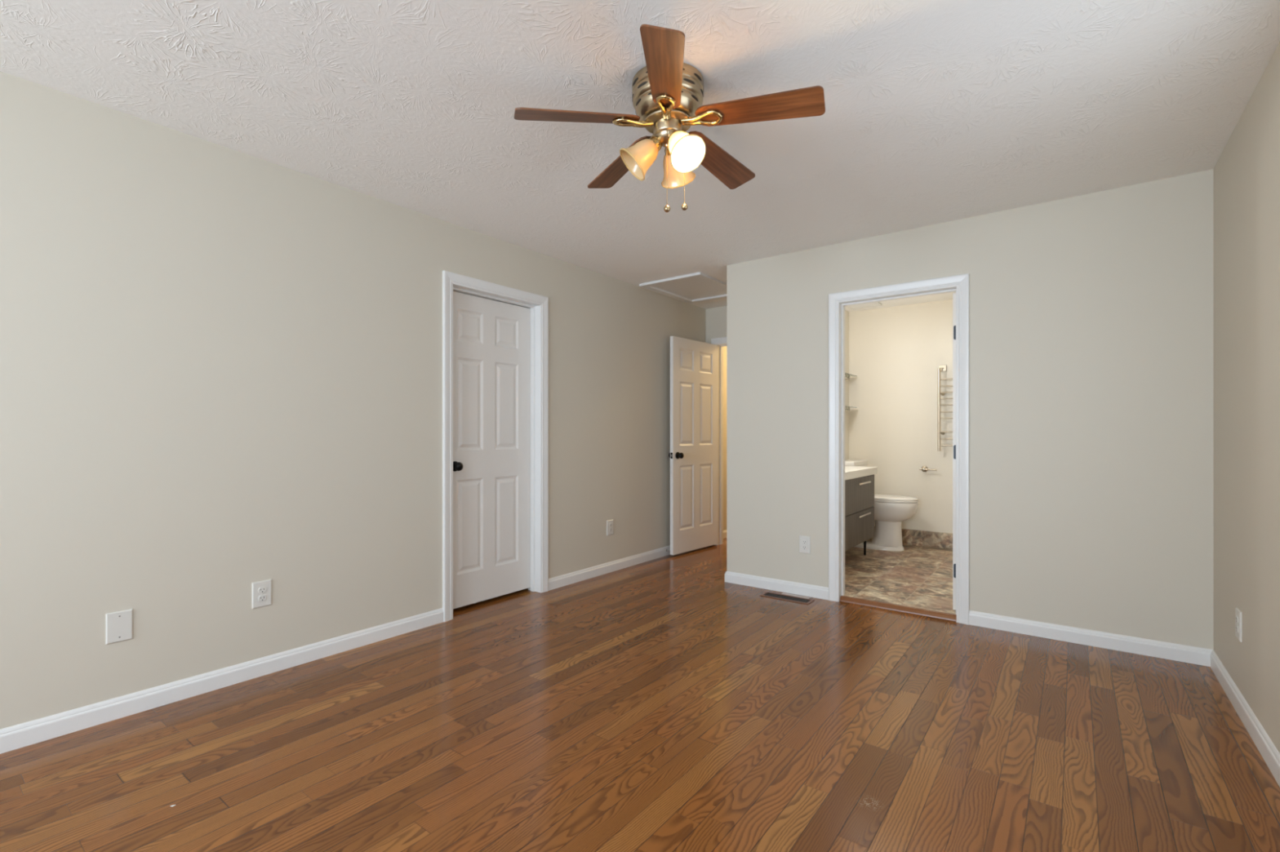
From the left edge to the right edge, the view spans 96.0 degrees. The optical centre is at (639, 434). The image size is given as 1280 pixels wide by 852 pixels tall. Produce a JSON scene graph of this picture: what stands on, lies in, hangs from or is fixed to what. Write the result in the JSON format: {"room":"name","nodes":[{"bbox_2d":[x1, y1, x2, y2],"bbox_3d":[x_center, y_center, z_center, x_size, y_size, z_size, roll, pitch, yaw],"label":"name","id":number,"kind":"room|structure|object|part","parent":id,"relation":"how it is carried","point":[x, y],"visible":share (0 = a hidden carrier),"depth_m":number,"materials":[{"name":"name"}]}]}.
{"room":"empty bedroom","nodes":[
{"label":"empty bedroom","id":0,"kind":"room"},
{"bbox_2d":[0,71,726,729],"bbox_3d":[-1.238,-0.079,3.555,0.120,2.440,10.420,0,0,37],"label":"wall","id":1,"kind":"structure","parent":0,"point":[221,366],"depth_m":2.61,"materials":[{"name":"beige paint"}]},
{"bbox_2d":[105,608,133,644],"bbox_3d":[-2.093,0.775,2.318,0.008,0.122,0.082,0,0,37],"label":"blank wall plate","id":2,"kind":"object","parent":1,"relation":"attached to","point":[118,624],"visible":1,"depth_m":2.31,"materials":[{"name":"white plastic"}]},
{"bbox_2d":[251,579,271,608],"bbox_3d":[-1.785,0.757,2.724,0.009,0.122,0.082,0,0,37],"label":"wall outlet","id":3,"kind":"object","parent":1,"relation":"attached to","point":[261,591],"visible":1,"depth_m":2.72,"materials":[{"name":"white plastic"}]},
{"bbox_2d":[257,595,266,601],"bbox_3d":[-1.783,0.776,2.722,0.003,0.027,0.034,0,0,37],"label":"receptacle","id":4,"kind":"object","parent":3,"relation":"attached to","point":[260,597],"depth_m":2.72,"materials":[{"name":"white plastic"}]},
{"bbox_2d":[257,586,266,593],"bbox_3d":[-1.783,0.738,2.722,0.003,0.027,0.034,0,0,37],"label":"receptacle","id":5,"kind":"object","parent":3,"relation":"attached to","point":[260,589],"depth_m":2.72,"materials":[{"name":"white plastic"}]},
{"bbox_2d":[0,545,670,754],"bbox_3d":[-1.782,1.099,2.725,0.013,0.083,8.200,0,0,37],"label":"baseboard","id":6,"kind":"structure","parent":1,"relation":"attached to","point":[26,734],"depth_m":2.60,"materials":[{"name":"white wood"}]},
{"bbox_2d":[453,291,530,608],"bbox_3d":[-1.002,0.103,3.902,0.105,2.026,0.724,0,0,37],"label":"door","id":7,"kind":"structure","parent":1,"relation":"in","point":[491,339],"depth_m":3.90,"materials":[{"name":"white wood"}]},
{"bbox_3d":[-1.155,0.207,3.658,0.054,0.057,0.057,0,0,37],"label":"knob","id":8,"kind":"part","parent":7,"relation":"part of","materials":[{"name":"black metal"}]},
{"bbox_2d":[442,270,548,622],"bbox_3d":[-0.932,0.075,3.845,0.018,2.133,0.866,0,0,37],"label":"trim","id":9,"kind":"structure","parent":1,"relation":"attached to","point":[449,279],"depth_m":3.55,"materials":[{"name":"white wood"}]},
{"bbox_2d":[453,284,539,592],"bbox_3d":[-0.989,0.100,3.888,0.125,2.083,0.766,0,0,37],"label":"trim","id":10,"kind":"structure","parent":1,"relation":"attached to","point":[535,308],"depth_m":4.17,"materials":[{"name":"white wood"}]},
{"bbox_2d":[606,520,613,535],"bbox_3d":[-0.245,0.773,4.762,0.009,0.122,0.082,0,0,37],"label":"wall outlet","id":11,"kind":"object","parent":1,"relation":"attached to","point":[609,523],"visible":1,"depth_m":4.75,"materials":[{"name":"white plastic"}]},
{"bbox_2d":[668,336,718,555],"bbox_3d":[0.537,0.108,5.606,0.158,2.022,0.766,0,0,41],"label":"door","id":12,"kind":"structure","parent":1,"relation":"in","point":[693,455],"depth_m":5.56,"materials":[{"name":"white wood"}]},
{"bbox_3d":[0.376,0.201,5.343,0.054,0.057,0.057,0,0,41],"label":"knob","id":13,"kind":"part","parent":12,"relation":"part of","materials":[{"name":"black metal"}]},
{"bbox_2d":[723,529,726,538],"bbox_3d":[1.356,1.099,6.878,0.013,0.083,1.990,0,0,37],"label":"baseboard","id":14,"kind":"structure","parent":1,"relation":"attached to","point":[724,531],"depth_m":6.31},
{"bbox_2d":[453,290,528,308],"bbox_3d":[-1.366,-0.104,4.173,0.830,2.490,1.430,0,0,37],"label":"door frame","id":15,"kind":"structure","parent":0,"point":[453,291],"depth_m":4.77,"materials":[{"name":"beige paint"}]},
{"bbox_2d":[0,537,1279,851],"bbox_3d":[-0.061,1.176,2.666,4.630,0.130,10.420,0,0,37],"label":"floor","id":16,"kind":"structure","parent":0,"point":[665,704],"depth_m":2.12,"materials":[{"name":"red wood"}]},
{"bbox_2d":[759,591,814,604],"bbox_3d":[1.033,1.139,4.026,0.356,0.004,0.169,0,0,37],"label":"floor vent","id":17,"kind":"object","parent":16,"relation":"in","point":[786,597],"visible":1,"depth_m":4.02,"materials":[{"name":"brown metal"}]},
{"bbox_2d":[844,466,877,555],"bbox_3d":[1.685,0.707,5.028,0.480,0.808,0.975,0,0,37],"label":"bathroom vanity","id":18,"kind":"object","parent":16,"relation":"on","point":[859,481],"visible":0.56,"depth_m":4.90,"materials":[{"name":"grey wood"}]},
{"bbox_3d":[1.853,0.515,4.901,0.019,0.289,0.943,0,0,37],"label":"drawer","id":19,"kind":"part","parent":18,"relation":"part of","materials":[{"name":"grey wood"}]},
{"bbox_3d":[1.853,0.802,4.901,0.019,0.272,0.943,0,0,37],"label":"drawer","id":20,"kind":"part","parent":18,"relation":"part of","materials":[{"name":"grey wood"}]},
{"bbox_2d":[844,466,877,479],"bbox_3d":[1.685,0.334,5.028,0.480,0.062,0.975,0,0,37],"label":"countertop","id":21,"kind":"structure","parent":18,"relation":"on","point":[851,472],"depth_m":4.94,"materials":[{"name":"white stone"}]},
{"bbox_3d":[2.062,1.014,5.285,0.026,0.195,0.025,0,0,37],"label":"leg","id":22,"kind":"part","parent":18,"relation":"part of","materials":[{"name":"black metal"}]},
{"bbox_3d":[1.948,0.425,5.001,0.014,0.014,0.340,0,0,37],"label":"drawer handle","id":23,"kind":"part","parent":18,"relation":"part of","materials":[{"name":"silver metal"}]},
{"bbox_3d":[1.948,0.703,5.001,0.014,0.014,0.340,0,0,37],"label":"drawer handle","id":24,"kind":"part","parent":18,"relation":"part of","materials":[{"name":"silver metal"}]},
{"bbox_2d":[844,459,918,551],"bbox_3d":[2.316,0.690,5.638,0.740,0.843,0.464,0,0,37],"label":"toilet","id":25,"kind":"object","parent":16,"relation":"on","point":[890,510],"visible":0.56,"depth_m":5.47,"materials":[{"name":"white ceramic"}]},
{"bbox_3d":[2.110,0.292,5.794,0.223,0.047,0.464,0,0,37],"label":"tank lid","id":26,"kind":"part","parent":25,"relation":"part of","materials":[{"name":"white ceramic"}]},
{"bbox_3d":[2.352,0.877,5.611,0.650,0.467,0.372,0,0,37],"label":"bowl","id":27,"kind":"part","parent":25,"relation":"part of","materials":[{"name":"white ceramic"}]},
{"bbox_3d":[2.390,0.612,5.583,0.554,0.025,0.370,0,0,37],"label":"lid","id":28,"kind":"part","parent":25,"relation":"part of","materials":[{"name":"white ceramic"}]},
{"bbox_3d":[2.390,0.634,5.583,0.555,0.016,0.372,0,0,37],"label":"seat","id":29,"kind":"part","parent":25,"relation":"part of","materials":[{"name":"white ceramic"}]},
{"bbox_2d":[0,0,1279,311],"bbox_3d":[0.280,-1.349,2.471,3.850,0.100,10.520,0,0,37],"label":"ceiling","id":30,"kind":"structure","parent":0,"point":[937,111],"depth_m":2.23,"materials":[{"name":"white paint"}]},
{"bbox_2d":[514,24,825,212],"bbox_3d":[0.128,-1.049,2.153,1.081,0.500,1.048,0,0,37],"label":"ceiling fan","id":31,"kind":"object","parent":30,"relation":"hanging from","point":[668,92],"visible":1,"depth_m":2.05,"materials":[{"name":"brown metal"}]},
{"bbox_3d":[-0.221,-1.130,2.055,0.444,0.006,0.128,-5,14,-14],"label":"blade","id":32,"kind":"part","parent":31,"relation":"part of","materials":[{"name":"brown wood"}]},
{"bbox_3d":[-0.072,-1.130,2.417,0.128,0.006,0.444,-15,3,-32],"label":"blade","id":33,"kind":"part","parent":31,"relation":"part of","materials":[{"name":"brown wood"}]},
{"bbox_3d":[-0.026,-1.135,2.105,0.150,0.023,0.067,-5,14,-14],"label":"blade arm","id":34,"kind":"part","parent":31,"relation":"part of","materials":[{"name":"gold metal"}]},
{"bbox_3d":[0.013,-1.033,2.132,0.115,0.132,0.132,-42,1,-1],"label":"lamp shade","id":35,"kind":"part","parent":31,"relation":"part of","materials":[{"name":"beige glass"}]},
{"bbox_3d":[0.077,-1.130,1.801,0.128,0.006,0.444,13,5,3],"label":"blade","id":36,"kind":"part","parent":31,"relation":"part of","materials":[{"name":"brown wood"}]},
{"bbox_3d":[0.090,-1.135,2.002,0.067,0.023,0.150,13,5,3],"label":"blade arm","id":37,"kind":"part","parent":31,"relation":"part of","materials":[{"name":"gold metal"}]},
{"bbox_3d":[0.097,-0.814,2.080,0.024,0.028,0.024,0,0,37],"label":"pull knob","id":38,"kind":"part","parent":31,"relation":"part of","materials":[{"name":"metal"}]},
{"bbox_3d":[0.103,-1.152,2.133,0.176,0.018,0.176,0,0,37],"label":"rotor plate","id":39,"kind":"part","parent":31,"relation":"part of","materials":[{"name":"silver metal"}]},
{"bbox_3d":[0.135,-1.033,2.216,0.132,0.132,0.115,0,-43,21],"label":"lamp shade","id":40,"kind":"part","parent":31,"relation":"part of","materials":[{"name":"glass"}]},
{"bbox_3d":[0.145,-1.038,2.069,0.055,0.078,0.055,0,-41,-33],"label":"bulb","id":41,"kind":"part","parent":31,"relation":"part of","materials":[{"name":"white glass"}]},
{"bbox_3d":[0.161,-0.976,2.122,0.008,0.257,0.002,0,0,11],"label":"pull chain","id":42,"kind":"part","parent":31,"relation":"part of","materials":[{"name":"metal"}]},
{"bbox_3d":[0.164,-0.837,2.121,0.024,0.028,0.024,0,0,37],"label":"pull knob","id":43,"kind":"part","parent":31,"relation":"part of","materials":[{"name":"metal"}]},
{"bbox_3d":[0.149,-1.029,2.062,0.132,0.115,0.132,0,-41,-33],"label":"lamp shade","id":44,"kind":"part","parent":31,"relation":"part of","materials":[{"name":"white glass"}]},
{"bbox_3d":[0.224,-1.135,2.080,0.150,0.023,0.067,5,-11,22],"label":"blade arm","id":45,"kind":"part","parent":31,"relation":"part of","materials":[{"name":"gold metal"}]},
{"bbox_3d":[0.318,-1.130,2.387,0.128,0.006,0.444,-17,-15,38],"label":"blade","id":46,"kind":"part","parent":31,"relation":"part of","materials":[{"name":"brown wood"}]},
{"bbox_3d":[0.411,-1.130,2.007,0.444,0.006,0.128,5,-11,22],"label":"blade","id":47,"kind":"part","parent":31,"relation":"part of","materials":[{"name":"brown wood"}]},
{"bbox_2d":[639,271,726,303],"bbox_3d":[0.488,-1.289,5.140,0.616,0.020,0.830,0,0,37],"label":"attic hatch","id":48,"kind":"object","parent":30,"relation":"attached to","point":[700,286],"visible":0.8,"depth_m":5.10,"materials":[{"name":"white wood"}]},
{"bbox_3d":[0.488,-1.297,5.140,0.500,0.004,0.714,0,0,37],"label":"hatch panel","id":49,"kind":"part","parent":48,"relation":"part of","materials":[{"name":"white paint"}]},
{"bbox_2d":[845,302,881,309],"bbox_3d":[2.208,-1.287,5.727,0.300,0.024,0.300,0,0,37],"label":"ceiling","id":50,"kind":"structure","parent":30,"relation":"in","point":[876,304],"depth_m":5.74,"materials":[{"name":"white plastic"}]},
{"bbox_2d":[706,306,726,343],"bbox_3d":[1.087,-0.079,5.765,0.926,2.440,0.110,0,0,37],"label":"wall","id":51,"kind":"structure","parent":0,"point":[716,317],"depth_m":5.92,"materials":[{"name":"beige paint"}]},
{"bbox_2d":[711,337,726,545],"bbox_3d":[1.054,0.080,5.710,0.791,2.123,0.018,0,0,37],"label":"trim","id":52,"kind":"structure","parent":51,"relation":"attached to","point":[722,340],"depth_m":5.89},
{"bbox_2d":[717,343,726,545],"bbox_3d":[1.137,0.104,5.731,0.799,2.073,0.115,0,0,37],"label":"trim","id":53,"kind":"structure","parent":51,"relation":"attached to","point":[720,346],"depth_m":5.95,"materials":[{"name":"white wood"}]},
{"bbox_2d":[844,299,952,533],"bbox_3d":[2.384,-0.079,4.729,2.056,2.440,2.280,0,0,37],"label":"wall","id":54,"kind":"structure","parent":0,"point":[895,354],"depth_m":5.82,"materials":[{"name":"beige paint"}]},
{"bbox_2d":[844,373,857,380],"bbox_3d":[2.079,-0.585,5.861,0.105,0.044,0.500,0,0,37],"label":"glass shelf","id":55,"kind":"object","parent":54,"relation":"attached to","point":[848,375],"visible":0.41,"depth_m":5.96,"materials":[{"name":"white"}]},
{"bbox_3d":[2.081,-0.604,5.860,0.101,0.006,0.500,0,0,37],"label":"glass pane","id":56,"kind":"part","parent":55,"relation":"part of","materials":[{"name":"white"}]},
{"bbox_2d":[844,405,857,411],"bbox_3d":[2.079,-0.257,5.861,0.105,0.044,0.500,0,0,37],"label":"glass shelf","id":57,"kind":"object","parent":54,"relation":"attached to","point":[846,406],"visible":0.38,"depth_m":5.99,"materials":[{"name":"white"}]},
{"bbox_2d":[867,526,952,549],"bbox_3d":[2.337,1.035,4.708,1.906,0.152,2.170,0,0,37],"label":"baseboard","id":58,"kind":"structure","parent":54,"relation":"attached to","point":[912,537],"depth_m":5.68,"materials":[{"name":"tile"}]},
{"bbox_2d":[919,466,937,471],"bbox_3d":[2.828,0.346,5.649,0.153,0.060,0.076,0,0,37],"label":"toilet paper holder","id":59,"kind":"object","parent":54,"relation":"attached to","point":[924,468],"visible":1,"depth_m":5.65,"materials":[{"name":"silver metal"}]},
{"bbox_3d":[2.795,0.346,5.674,0.060,0.060,0.076,0,0,37],"label":"rosette post","id":60,"kind":"part","parent":59,"relation":"part of","materials":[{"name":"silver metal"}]},
{"bbox_2d":[937,365,952,451],"bbox_3d":[3.077,-0.249,5.447,0.465,0.831,0.096,0,0,37],"label":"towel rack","id":61,"kind":"object","parent":54,"relation":"attached to","point":[941,368],"visible":0.48,"depth_m":5.54,"materials":[{"name":"silver metal"}]},
{"bbox_3d":[2.942,-0.636,5.601,0.063,0.058,0.014,0,0,37],"label":"power plate","id":62,"kind":"part","parent":61,"relation":"part of","materials":[{"name":"silver metal"}]},
{"bbox_2d":[952,293,955,610],"bbox_3d":[2.189,0.110,3.891,0.158,1.992,0.692,0,0,37],"label":"door","id":63,"kind":"structure","parent":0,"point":[953,294],"depth_m":3.62,"materials":[{"name":"white wood"}]},
{"bbox_2d":[726,168,1213,649],"bbox_3d":[1.825,-0.079,3.647,2.804,2.440,0.120,0,0,37],"label":"wall","id":64,"kind":"structure","parent":0,"point":[1091,314],"depth_m":3.21,"materials":[{"name":"beige paint"}]},
{"bbox_2d":[799,535,810,554],"bbox_3d":[1.162,0.782,4.067,0.082,0.122,0.009,0,0,37],"label":"wall outlet","id":65,"kind":"object","parent":64,"relation":"attached to","point":[804,541],"visible":1,"depth_m":4.06,"materials":[{"name":"white plastic"}]},
{"bbox_2d":[840,595,956,621],"bbox_3d":[1.655,1.125,3.733,0.706,0.032,0.036,0,0,37],"label":"trim","id":66,"kind":"structure","parent":64,"relation":"attached to","point":[843,598],"depth_m":3.71,"materials":[{"name":"brown wood"}]},
{"bbox_2d":[828,273,969,625],"bbox_3d":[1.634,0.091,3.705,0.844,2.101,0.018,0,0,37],"label":"trim","id":67,"kind":"structure","parent":64,"relation":"attached to","point":[962,282],"depth_m":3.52,"materials":[{"name":"white wood"}]},
{"bbox_2d":[724,571,1212,666],"bbox_3d":[1.731,1.099,3.634,2.697,0.083,0.013,0,0,37],"label":"baseboard","id":68,"kind":"structure","parent":64,"relation":"attached to","point":[1162,650],"depth_m":3.19,"materials":[{"name":"white wood"}]},
{"bbox_2d":[1213,41,1279,753],"bbox_3d":[0.728,-0.079,-0.030,0.120,2.440,7.070,0,0,37],"label":"wall","id":69,"kind":"structure","parent":0,"point":[1246,172],"depth_m":2.24,"materials":[{"name":"beige paint"}]},
{"bbox_2d":[1235,607,1241,642],"bbox_3d":[2.467,0.786,2.379,0.009,0.122,0.082,0,0,37],"label":"wall outlet","id":70,"kind":"object","parent":69,"relation":"attached to","point":[1237,612],"visible":1,"depth_m":2.37,"materials":[{"name":"white plastic"}]},
{"bbox_2d":[1210,649,1279,786],"bbox_3d":[0.711,1.099,0.058,0.013,0.083,6.950,0,0,37],"label":"baseboard","id":71,"kind":"structure","parent":69,"relation":"attached to","point":[1266,748],"depth_m":2.20,"materials":[{"name":"white wood"}]}
]}

